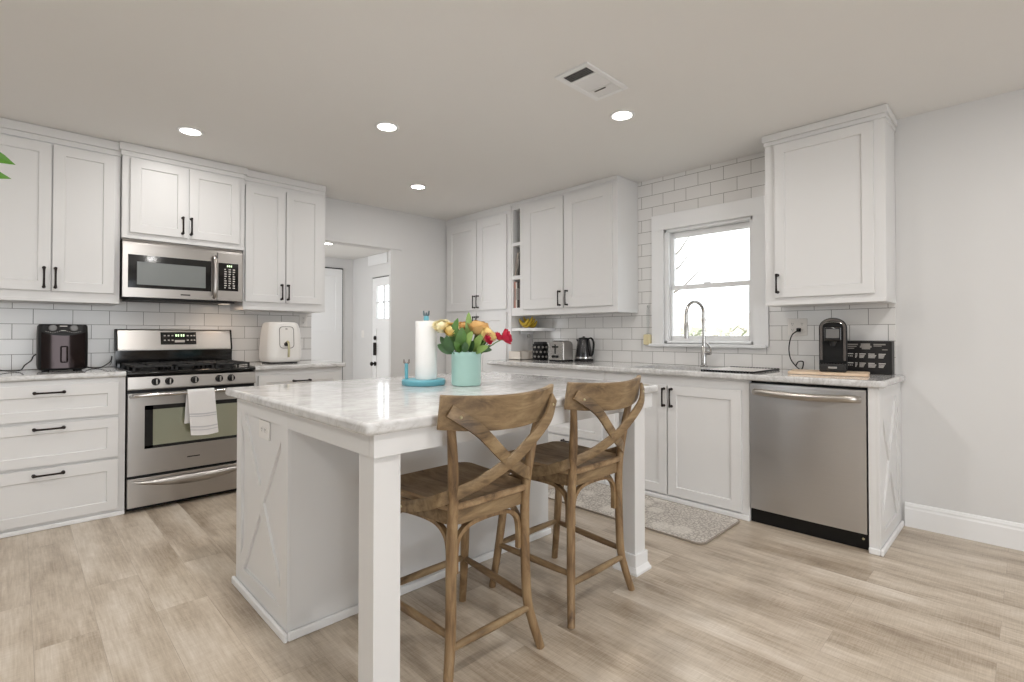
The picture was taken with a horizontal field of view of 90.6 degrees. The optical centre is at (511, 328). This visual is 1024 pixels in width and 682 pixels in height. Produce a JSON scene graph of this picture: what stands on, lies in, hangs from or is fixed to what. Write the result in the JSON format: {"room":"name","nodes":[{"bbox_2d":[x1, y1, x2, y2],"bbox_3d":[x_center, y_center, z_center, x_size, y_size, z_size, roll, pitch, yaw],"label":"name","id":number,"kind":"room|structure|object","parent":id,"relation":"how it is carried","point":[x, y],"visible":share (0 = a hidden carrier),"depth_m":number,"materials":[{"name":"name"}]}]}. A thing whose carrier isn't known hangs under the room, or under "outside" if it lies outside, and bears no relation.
{"room":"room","nodes":[
{"label":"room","id":0,"kind":"room"},
{"bbox_2d":[119,238,242,304],"bbox_3d":[-2.481,-0.404,3.805,0.746,0.419,0.446,1,-1,-44],"label":"microwave","id":1,"kind":"object","parent":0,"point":[150,271],"visible":0.98,"depth_m":3.65,"materials":[{"name":"silver metal"}]},
{"bbox_2d":[279,326,293,347],"bbox_3d":[-1.847,0.069,4.154,0.118,0.180,0.019,1,-1,-44],"label":"basket","id":2,"kind":"object","parent":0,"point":[286,333],"depth_m":4.15,"materials":[{"name":"white plastic"}]},
{"bbox_2d":[325,257,352,379],"bbox_3d":[-3.894,0.033,7.301,3.365,2.400,0.120,1,-1,-44],"label":"wall","id":3,"kind":"structure","parent":0,"point":[346,265],"depth_m":8.37,"materials":[{"name":"paint"}]},
{"bbox_2d":[311,267,342,379],"bbox_3d":[-3.075,0.124,7.995,0.848,2.235,0.029,1,-1,-44],"label":"door","id":4,"kind":"structure","parent":3,"relation":"in","point":[327,326],"depth_m":8.14,"materials":[{"name":"white wood"}]},
{"bbox_2d":[325,244,388,259],"bbox_3d":[-2.791,-1.211,6.187,3.605,0.060,3.279,1,-1,-44],"label":"ceiling","id":5,"kind":"structure","parent":0,"point":[335,250],"depth_m":7.61,"materials":[{"name":"paint"}]},
{"bbox_2d":[353,252,388,379],"bbox_3d":[-1.544,0.034,7.388,0.120,2.400,3.280,1,-1,-44],"label":"wall","id":6,"kind":"structure","parent":0,"point":[363,274],"depth_m":8.19,"materials":[{"name":"paint"}]},
{"bbox_2d":[368,252,387,265],"bbox_3d":[-2.082,-1.078,7.853,0.020,0.160,0.577,1,-1,-44],"label":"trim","id":7,"kind":"structure","parent":6,"relation":"attached to","point":[381,258],"depth_m":7.82,"materials":[{"name":"white paint"}]},
{"bbox_2d":[370,275,388,377],"bbox_3d":[-1.892,0.214,7.607,0.119,2.045,0.932,1,-1,-44],"label":"door","id":8,"kind":"structure","parent":6,"relation":"in","point":[380,295],"depth_m":7.79,"materials":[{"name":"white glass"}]},
{"bbox_2d":[325,197,445,376],"bbox_3d":[-3.073,-0.043,3.623,7.240,2.460,0.132,1,-1,-44],"label":"wall","id":9,"kind":"structure","parent":0,"point":[416,244],"depth_m":5.42,"materials":[{"name":"paint"}]},
{"bbox_2d":[0,117,120,305],"bbox_3d":[-3.027,-0.724,3.324,0.696,1.101,0.388,1,-1,-44],"label":"upper cabinet","id":10,"kind":"object","parent":9,"relation":"attached to","point":[60,202],"visible":1,"depth_m":3.23,"materials":[{"name":"white paint"}]},
{"bbox_2d":[0,299,310,369],"bbox_3d":[-2.844,0.029,3.764,2.726,0.600,0.008,1,-1,-44],"label":"backsplash","id":11,"kind":"structure","parent":9,"relation":"attached to","point":[19,322],"depth_m":3.72,"materials":[{"name":"white tile"}]},
{"bbox_2d":[119,141,247,250],"bbox_3d":[-2.488,-0.943,3.828,0.802,0.650,0.424,1,-1,-44],"label":"upper cabinet","id":12,"kind":"object","parent":9,"relation":"attached to","point":[166,196],"visible":0.97,"depth_m":3.67,"materials":[{"name":"white paint"}]},
{"bbox_2d":[230,170,325,312],"bbox_3d":[-1.986,-0.706,4.341,0.666,1.111,0.388,1,-1,-44],"label":"upper cabinet","id":13,"kind":"object","parent":9,"relation":"attached to","point":[284,251],"visible":0.98,"depth_m":4.21,"materials":[{"name":"white paint"}]},
{"bbox_2d":[299,314,306,326],"bbox_3d":[-1.919,-0.079,4.658,0.073,0.114,0.008,1,-1,-44],"label":"wall outlet","id":14,"kind":"object","parent":9,"relation":"attached to","point":[302,317],"visible":1,"depth_m":4.65,"materials":[{"name":"white plastic"}]},
{"bbox_2d":[0,0,1023,219],"bbox_3d":[-0.136,-1.350,0.631,7.240,0.080,8.540,1,-1,-44],"label":"ceiling","id":15,"kind":"structure","parent":0,"point":[299,90],"depth_m":2.59,"materials":[{"name":"paint"}]},
{"bbox_2d":[177,126,203,135],"bbox_3d":[-2.074,-1.272,3.269,0.150,0.007,0.150,1,-1,-44],"label":"recessed light","id":16,"kind":"object","parent":15,"relation":"in","point":[190,131],"visible":1,"depth_m":3.27,"materials":[{"name":"white plastic"}]},
{"bbox_2d":[180,128,200,134],"bbox_3d":[-2.074,-1.274,3.269,0.112,0.004,0.112,1,-1,-44],"label":"diffuser","id":17,"kind":"object","parent":16,"relation":"attached to","point":[187,131],"depth_m":3.27,"materials":[{"name":"white plastic"}]},
{"bbox_2d":[375,122,398,131],"bbox_3d":[-0.789,-1.273,3.199,0.150,0.007,0.150,1,-1,-44],"label":"recessed light","id":18,"kind":"object","parent":15,"relation":"in","point":[382,126],"visible":1,"depth_m":3.19,"materials":[{"name":"white plastic"}]},
{"bbox_2d":[378,124,395,130],"bbox_3d":[-0.789,-1.275,3.199,0.112,0.004,0.112,1,-1,-44],"label":"diffuser","id":19,"kind":"object","parent":18,"relation":"attached to","point":[382,127],"depth_m":3.20,"materials":[{"name":"white plastic"}]},
{"bbox_2d":[409,184,426,189],"bbox_3d":[-0.833,-1.257,4.489,0.150,0.007,0.150,1,-1,-44],"label":"recessed light","id":20,"kind":"object","parent":15,"relation":"in","point":[413,186],"visible":1,"depth_m":4.47,"materials":[{"name":"white plastic"}]},
{"bbox_2d":[412,185,423,188],"bbox_3d":[-0.833,-1.259,4.489,0.112,0.004,0.112,1,-1,-44],"label":"diffuser","id":21,"kind":"object","parent":20,"relation":"attached to","point":[413,186],"depth_m":4.49,"materials":[{"name":"white plastic"}]},
{"bbox_2d":[555,62,627,100],"bbox_3d":[0.417,-1.278,2.634,0.360,0.012,0.208,1,-1,-44],"label":"ceiling vent","id":22,"kind":"object","parent":15,"relation":"in","point":[585,78],"visible":1,"depth_m":2.62,"materials":[{"name":"white plastic"}]},
{"bbox_2d":[609,110,634,120],"bbox_3d":[0.658,-1.275,3.032,0.150,0.007,0.150,1,-1,-44],"label":"recessed light","id":23,"kind":"object","parent":15,"relation":"in","point":[620,115],"visible":1,"depth_m":3.03,"materials":[{"name":"white plastic"}]},
{"bbox_2d":[613,112,631,119],"bbox_3d":[0.658,-1.277,3.032,0.112,0.004,0.112,1,-1,-44],"label":"diffuser","id":24,"kind":"object","parent":23,"relation":"attached to","point":[616,115],"depth_m":3.03,"materials":[{"name":"white plastic"}]},
{"bbox_2d":[0,484,1023,681],"bbox_3d":[-1.236,1.195,1.783,7.320,0.060,11.770,1,-1,-44],"label":"floor","id":25,"kind":"structure","parent":0,"point":[148,594],"depth_m":2.10,"materials":[{"name":"brown wood"}]},
{"bbox_2d":[0,152,14,178],"bbox_3d":[-1.590,0.297,1.148,0.567,1.720,0.498,0,-1,27],"label":"houseplant","id":26,"kind":"object","parent":25,"relation":"on","point":[3,159],"visible":1,"depth_m":1.24,"materials":[{"name":"green plant"}]},
{"bbox_2d":[0,377,125,538],"bbox_3d":[-3.022,0.743,3.109,0.969,0.876,0.668,1,-1,-44],"label":"base cabinet","id":27,"kind":"object","parent":25,"relation":"on","point":[62,442],"visible":0.98,"depth_m":3.02,"materials":[{"name":"white paint"}]},
{"bbox_2d":[0,367,125,381],"bbox_3d":[-3.034,0.287,3.127,0.968,0.034,0.634,1,-1,-44],"label":"countertop","id":28,"kind":"structure","parent":27,"relation":"on","point":[104,372],"depth_m":3.09,"materials":[{"name":"white stone"}]},
{"bbox_2d":[0,354,35,371],"bbox_3d":[-3.212,0.209,3.212,0.358,0.120,0.134,1,-1,-35],"label":"power cord","id":29,"kind":"object","parent":28,"relation":"on","point":[35,354],"visible":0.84,"depth_m":3.23,"materials":[{"name":"black plastic"}]},
{"bbox_2d":[36,324,87,371],"bbox_3d":[-2.922,0.120,3.293,0.242,0.300,0.332,1,-1,-44],"label":"air fryer","id":30,"kind":"object","parent":28,"relation":"on","point":[58,346],"visible":1,"depth_m":3.19,"materials":[{"name":"black plastic"}]},
{"bbox_2d":[41,332,84,368],"bbox_3d":[-2.823,0.134,3.192,0.208,0.227,0.048,1,-1,-44],"label":"basket","id":31,"kind":"object","parent":30,"relation":"on","point":[59,350],"depth_m":3.19,"materials":[{"name":"plastic"}]},
{"bbox_2d":[87,356,111,368],"bbox_3d":[-2.892,0.235,3.582,0.093,0.081,0.185,0,-1,18],"label":"power cord","id":32,"kind":"object","parent":28,"relation":"on","point":[111,356],"visible":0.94,"depth_m":3.55,"materials":[{"name":"black plastic"}]},
{"bbox_2d":[114,329,255,510],"bbox_3d":[-2.379,0.595,3.698,0.759,1.187,0.720,1,-1,-44],"label":"gas range","id":33,"kind":"object","parent":25,"relation":"on","point":[165,463],"visible":0.91,"depth_m":3.47,"materials":[{"name":"silver metal"}]},
{"bbox_2d":[118,365,254,374],"bbox_3d":[-2.372,0.291,3.695,0.759,0.022,0.582,1,-1,-44],"label":"cooktop","id":34,"kind":"object","parent":33,"relation":"in","point":[200,369],"depth_m":3.56,"materials":[{"name":"black metal"}]},
{"bbox_2d":[184,388,217,434],"bbox_3d":[-2.116,0.564,3.459,0.194,0.314,0.058,1,-1,-44],"label":"dish towel","id":35,"kind":"object","parent":33,"relation":"hanging from","point":[200,407],"visible":1,"depth_m":3.44,"materials":[{"name":"white fabric"}]},
{"bbox_2d":[253,367,341,385],"bbox_3d":[-1.878,0.757,4.239,0.691,0.876,0.648,1,-1,-44],"label":"base cabinet","id":36,"kind":"object","parent":25,"relation":"on","point":[305,375],"visible":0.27,"depth_m":4.02,"materials":[{"name":"white paint"}]},
{"bbox_2d":[234,360,345,370],"bbox_3d":[-1.874,0.301,4.259,0.724,0.034,0.634,1,-1,-44],"label":"countertop","id":37,"kind":"structure","parent":36,"relation":"on","point":[301,364],"depth_m":4.07,"materials":[{"name":"white stone"}]},
{"bbox_2d":[259,322,300,363],"bbox_3d":[-1.924,0.112,4.233,0.282,0.340,0.343,1,-1,-44],"label":"air fryer","id":38,"kind":"object","parent":37,"relation":"on","point":[280,342],"visible":1,"depth_m":4.14,"materials":[{"name":"white plastic"}]},
{"bbox_2d":[232,393,651,681],"bbox_3d":[-0.299,0.744,2.421,1.537,0.858,1.273,1,-1,-44],"label":"kitchen island","id":39,"kind":"object","parent":25,"relation":"on","point":[323,539],"visible":0.7,"depth_m":2.01,"materials":[{"name":"white paint"}]},
{"bbox_2d":[259,419,269,440],"bbox_3d":[-1.030,0.419,2.106,0.008,0.076,0.120,1,-1,-44],"label":"wall outlet","id":40,"kind":"object","parent":39,"relation":"attached to","point":[264,426],"visible":1,"depth_m":2.10,"materials":[{"name":"white plastic"}]},
{"bbox_2d":[225,371,657,435],"bbox_3d":[-0.306,0.294,2.439,1.584,0.037,1.347,1,-1,-44],"label":"island countertop","id":41,"kind":"structure","parent":39,"relation":"on","point":[372,406],"depth_m":2.06,"materials":[{"name":"white stone"}]},
{"bbox_2d":[402,311,444,386],"bbox_3d":[-0.439,0.093,2.519,0.214,0.366,0.214,1,-1,-44],"label":"paper towel holder","id":42,"kind":"object","parent":41,"relation":"on","point":[407,381],"visible":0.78,"depth_m":2.45,"materials":[{"name":"teal paint"}]},
{"bbox_2d":[415,321,436,379],"bbox_3d":[-0.427,0.103,2.519,0.106,0.288,0.106,1,-1,-44],"label":"paper towel roll","id":43,"kind":"object","parent":42,"relation":"on","point":[425,334],"visible":0.97,"depth_m":2.47,"materials":[{"name":"white paper"}]},
{"bbox_2d":[451,351,480,386],"bbox_3d":[-0.225,0.193,2.485,0.148,0.164,0.148,1,-1,-44],"label":"flower vase","id":44,"kind":"object","parent":41,"relation":"on","point":[465,366],"visible":0.9,"depth_m":2.42,"materials":[{"name":"green ceramic"}]},
{"bbox_2d":[432,319,456,350],"bbox_3d":[-0.326,0.057,2.477,0.135,0.210,0.088,1,-1,-38],"label":"rose","id":45,"kind":"object","parent":44,"relation":"on","point":[438,325],"visible":0.76,"depth_m":2.45,"materials":[{"name":"beige plant"}]},
{"bbox_2d":[442,322,458,335],"bbox_3d":[-0.276,0.064,2.457,0.136,0.195,0.079,1,-1,-44],"label":"rose","id":46,"kind":"object","parent":44,"relation":"on","point":[449,330],"visible":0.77,"depth_m":2.42,"materials":[{"name":"yellow plant"}]},
{"bbox_2d":[459,322,464,329],"bbox_3d":[-0.228,0.062,2.516,0.090,0.199,0.090,0,-1,-18],"label":"rose","id":47,"kind":"object","parent":44,"relation":"in","point":[461,324],"visible":0.11,"depth_m":2.49,"materials":[{"name":"orange plant"}]},
{"bbox_2d":[437,312,491,353],"bbox_3d":[-0.230,0.039,2.467,0.263,0.246,0.171,0,-1,-4],"label":"leafy greens","id":48,"kind":"object","parent":44,"relation":"on","point":[461,340],"visible":0.76,"depth_m":2.41,"materials":[{"name":"green plant"}]},
{"bbox_2d":[467,320,488,340],"bbox_3d":[-0.165,0.059,2.462,0.134,0.206,0.118,1,-1,-44],"label":"rose","id":49,"kind":"object","parent":44,"relation":"on","point":[476,326],"visible":0.77,"depth_m":2.43,"materials":[{"name":"orange plant"}]},
{"bbox_2d":[480,333,492,345],"bbox_3d":[-0.138,0.088,2.443,0.065,0.146,0.126,1,-1,-44],"label":"carnation","id":50,"kind":"object","parent":44,"relation":"on","point":[488,340],"visible":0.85,"depth_m":2.40,"materials":[{"name":"red plant"}]},
{"bbox_2d":[480,327,496,342],"bbox_3d":[-0.134,0.072,2.465,0.120,0.180,0.152,1,-1,-44],"label":"rose","id":51,"kind":"object","parent":44,"relation":"in","point":[487,330],"visible":0.53,"depth_m":2.42,"materials":[{"name":"yellow plant"}]},
{"bbox_2d":[486,332,502,344],"bbox_3d":[-0.114,0.087,2.460,0.149,0.149,0.060,0,-1,-4],"label":"carnation","id":52,"kind":"object","parent":44,"relation":"on","point":[498,335],"visible":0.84,"depth_m":2.45,"materials":[{"name":"red plant"}]},
{"bbox_2d":[481,328,512,353],"bbox_3d":[-0.087,0.079,2.450,0.182,0.166,0.082,0,-1,-5],"label":"carnation","id":53,"kind":"object","parent":44,"relation":"in","point":[506,336],"visible":0.94,"depth_m":2.44,"materials":[{"name":"red plant"}]},
{"bbox_2d":[400,384,556,681],"bbox_3d":[-0.179,0.687,1.846,0.517,0.967,0.572,1,-1,-44],"label":"bar stool","id":54,"kind":"object","parent":25,"relation":"on","point":[466,494],"visible":0.91,"depth_m":1.69,"materials":[{"name":"brown wood"}]},
{"bbox_2d":[446,203,532,373],"bbox_3d":[-0.290,-0.018,5.512,0.370,2.458,1.070,1,-1,-44],"label":"pantry cabinet","id":55,"kind":"object","parent":25,"relation":"on","point":[478,244],"visible":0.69,"depth_m":5.32,"materials":[{"name":"white paint"}]},
{"bbox_2d":[490,364,604,483],"bbox_3d":[0.445,0.766,4.544,0.648,0.866,1.315,1,-1,-44],"label":"base cabinet","id":56,"kind":"object","parent":25,"relation":"on","point":[591,432],"visible":0.08,"depth_m":4.12,"materials":[{"name":"white paint"}]},
{"bbox_2d":[487,359,904,387],"bbox_3d":[1.063,0.305,3.925,0.636,0.038,3.076,1,-1,-44],"label":"countertop","id":57,"kind":"structure","parent":56,"relation":"on","point":[874,380],"depth_m":3.34,"materials":[{"name":"white stone"}]},
{"bbox_2d":[509,351,532,359],"bbox_3d":[0.134,0.260,5.045,0.300,0.079,0.166,1,-1,-44],"label":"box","id":58,"kind":"object","parent":57,"relation":"on","point":[517,355],"visible":0.75,"depth_m":4.93,"materials":[{"name":"white cardboard"}]},
{"bbox_2d":[532,342,548,359],"bbox_3d":[0.272,0.209,4.847,0.170,0.174,0.170,0,-1,29],"label":"canister","id":59,"kind":"object","parent":57,"relation":"on","point":[540,351],"visible":0.98,"depth_m":4.78,"materials":[{"name":"black plastic"}]},
{"bbox_2d":[549,341,572,361],"bbox_3d":[0.440,0.200,4.617,0.180,0.188,0.169,1,-1,-44],"label":"toaster","id":60,"kind":"object","parent":57,"relation":"on","point":[559,351],"visible":1,"depth_m":4.56,"materials":[{"name":"silver metal"}]},
{"bbox_2d":[574,336,594,360],"bbox_3d":[0.660,0.181,4.657,0.176,0.226,0.176,0,-1,1],"label":"electric kettle","id":61,"kind":"object","parent":57,"relation":"on","point":[584,352],"visible":1,"depth_m":4.60,"materials":[{"name":"black plastic"}]},
{"bbox_2d":[684,300,711,366],"bbox_3d":[1.382,0.034,3.803,0.227,0.499,0.089,0,-1,-12],"label":"faucet","id":62,"kind":"object","parent":57,"relation":"on","point":[704,352],"visible":1,"depth_m":3.81,"materials":[{"name":"metal"}]},
{"bbox_2d":[701,366,779,373],"bbox_3d":[1.530,0.272,3.388,0.487,0.014,0.329,1,-1,-44],"label":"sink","id":63,"kind":"object","parent":57,"relation":"on","point":[733,369],"visible":1,"depth_m":3.34,"materials":[{"name":"silver metal"}]},
{"bbox_2d":[788,328,803,368],"bbox_3d":[1.934,0.135,3.445,0.048,0.284,0.096,1,-1,-44],"label":"power cord","id":64,"kind":"object","parent":57,"relation":"on","point":[797,329],"visible":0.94,"depth_m":3.44,"materials":[{"name":"black plastic"}]},
{"bbox_2d":[788,369,869,376],"bbox_3d":[1.932,0.267,3.095,0.410,0.016,0.260,-1,-1,37],"label":"cutting board","id":65,"kind":"object","parent":57,"relation":"on","point":[794,371],"visible":0.98,"depth_m":3.01,"materials":[{"name":"brown wood"}]},
{"bbox_2d":[819,318,847,371],"bbox_3d":[1.979,0.095,3.124,0.146,0.327,0.226,0,-1,34],"label":"coffee machine","id":66,"kind":"object","parent":65,"relation":"on","point":[833,342],"visible":1,"depth_m":3.07,"materials":[{"name":"black plastic"}]},
{"bbox_2d":[820,363,845,371],"bbox_3d":[1.942,0.233,3.067,0.134,0.049,0.090,0,-1,34],"label":"drip tray","id":67,"kind":"object","parent":66,"relation":"on","point":[826,367],"depth_m":3.03,"materials":[{"name":"plastic"}]},
{"bbox_2d":[847,341,894,374],"bbox_3d":[2.211,0.175,3.138,0.078,0.200,0.242,1,-1,-44],"label":"box","id":68,"kind":"object","parent":57,"relation":"on","point":[874,357],"visible":0.88,"depth_m":3.09,"materials":[{"name":"black cardboard"}]},
{"bbox_2d":[848,353,885,367],"bbox_3d":[2.176,0.193,3.118,0.001,0.084,0.201,1,-1,-44],"label":"print","id":69,"kind":"object","parent":68,"relation":"attached to","point":[855,360],"depth_m":3.11},
{"bbox_2d":[848,343,886,349],"bbox_3d":[2.179,0.109,3.115,0.001,0.040,0.211,1,-1,-44],"label":"print","id":70,"kind":"object","parent":68,"relation":"on","point":[851,346],"depth_m":3.11},
{"bbox_2d":[489,375,644,628],"bbox_3d":[0.254,0.692,2.268,0.517,0.967,0.572,1,-1,-44],"label":"bar stool","id":71,"kind":"object","parent":25,"relation":"on","point":[557,464],"visible":0.86,"depth_m":2.11,"materials":[{"name":"brown wood"}]},
{"bbox_2d":[548,482,739,543],"bbox_3d":[0.792,1.178,3.372,0.540,0.010,1.240,1,-1,-44],"label":"floor mat","id":72,"kind":"object","parent":25,"relation":"on","point":[691,524],"visible":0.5,"depth_m":3.19,"materials":[{"name":"beige fabric"}]},
{"bbox_2d":[604,372,751,520],"bbox_3d":[1.280,0.755,3.689,0.648,0.866,1.070,1,-1,-44],"label":"base cabinet","id":73,"kind":"object","parent":25,"relation":"on","point":[697,429],"visible":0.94,"depth_m":3.34,"materials":[{"name":"white paint"}]},
{"bbox_2d":[750,381,868,549],"bbox_3d":[1.839,0.749,3.058,0.647,0.864,0.605,1,-1,-44],"label":"dishwasher","id":74,"kind":"object","parent":25,"relation":"on","point":[809,472],"visible":0.96,"depth_m":2.85,"materials":[{"name":"silver metal"}]},
{"bbox_2d":[868,382,903,556],"bbox_3d":[2.114,0.745,2.855,0.630,0.866,0.065,1,-1,-44],"label":"end panel","id":75,"kind":"object","parent":25,"relation":"on","point":[886,522],"visible":0.85,"depth_m":2.73,"materials":[{"name":"white paint"}]},
{"bbox_2d":[664,88,1023,524],"bbox_3d":[2.411,-0.049,3.103,0.120,2.460,8.300,1,-1,-44],"label":"wall","id":76,"kind":"structure","parent":0,"point":[959,169],"depth_m":2.87,"materials":[{"name":"paint"}]},
{"bbox_2d":[512,328,554,333],"bbox_3d":[0.213,0.021,5.034,0.305,0.057,0.306,1,-1,-44],"label":"corner shelf","id":77,"kind":"object","parent":76,"relation":"attached to","point":[522,330],"visible":1,"depth_m":4.96,"materials":[{"name":"white wood"}]},
{"bbox_2d":[519,316,536,327],"bbox_3d":[0.161,-0.066,5.067,0.147,0.117,0.130,0,-1,-30],"label":"banana bunch","id":78,"kind":"object","parent":77,"relation":"on","point":[527,323],"visible":0.99,"depth_m":5.04,"materials":[{"name":"yellow food"}]},
{"bbox_2d":[511,175,637,316],"bbox_3d":[0.521,-0.695,4.686,0.365,1.124,1.245,1,-1,-44],"label":"upper cabinet","id":79,"kind":"object","parent":76,"relation":"attached to","point":[577,246],"visible":1,"depth_m":4.42,"materials":[{"name":"white paint"}]},
{"bbox_2d":[514,282,515,307],"bbox_3d":[0.100,-0.338,5.100,0.201,0.262,0.018,1,-1,-44],"label":"book","id":80,"kind":"object","parent":79,"relation":"in","point":[514,282],"visible":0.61,"depth_m":5.03,"materials":[{"name":"paper"}]},
{"bbox_2d":[515,252,518,275],"bbox_3d":[0.116,-0.640,5.088,0.201,0.235,0.057,1,-1,-44],"label":"book","id":81,"kind":"object","parent":79,"relation":"in","point":[517,252],"visible":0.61,"depth_m":5.02,"materials":[{"name":"grey paper"}]},
{"bbox_2d":[516,253,519,275],"bbox_3d":[0.132,-0.635,5.071,0.201,0.225,0.054,1,-1,-44],"label":"book","id":82,"kind":"object","parent":79,"relation":"in","point":[518,265],"visible":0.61,"depth_m":5.00,"materials":[{"name":"paper"}]},
{"bbox_2d":[517,282,518,307],"bbox_3d":[0.132,-0.336,5.068,0.201,0.258,0.026,1,-1,-44],"label":"book","id":83,"kind":"object","parent":79,"relation":"in","point":[517,282],"visible":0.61,"depth_m":5.00,"materials":[{"name":"paper"}]},
{"bbox_2d":[643,305,651,344],"bbox_3d":[1.143,-0.035,4.272,0.043,0.337,0.062,1,-1,-44],"label":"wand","id":84,"kind":"object","parent":76,"relation":"hanging from","point":[647,338],"visible":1,"depth_m":4.27,"materials":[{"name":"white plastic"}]},
{"bbox_2d":[648,196,768,347],"bbox_3d":[1.529,-0.403,3.974,0.169,1.090,0.941,1,-1,-44],"label":"window","id":85,"kind":"structure","parent":76,"relation":"in","point":[720,265],"depth_m":3.95,"materials":[{"name":"clear glass"}]},
{"bbox_2d":[533,152,895,373],"bbox_3d":[1.277,-0.465,4.177,0.008,1.599,3.030,1,-1,-44],"label":"backsplash","id":86,"kind":"structure","parent":76,"relation":"attached to","point":[617,337],"depth_m":3.97,"materials":[{"name":"white tile"}]},
{"bbox_2d":[788,318,806,335],"bbox_3d":[1.953,-0.012,3.468,0.008,0.116,0.120,1,-1,-44],"label":"wall outlet","id":87,"kind":"object","parent":76,"relation":"attached to","point":[793,324],"visible":1,"depth_m":3.47,"materials":[{"name":"white plastic"}]},
{"bbox_2d":[762,104,896,307],"bbox_3d":[1.986,-0.715,3.202,0.353,1.122,0.679,1,-1,-44],"label":"upper cabinet","id":88,"kind":"object","parent":76,"relation":"attached to","point":[830,183],"visible":1,"depth_m":3.07,"materials":[{"name":"white paint"}]},
{"bbox_2d":[905,502,1023,550],"bbox_3d":[3.807,1.091,1.561,0.016,0.142,4.144,1,-1,-44],"label":"baseboard","id":89,"kind":"structure","parent":76,"relation":"attached to","point":[993,531],"depth_m":2.84,"materials":[{"name":"white wood"}]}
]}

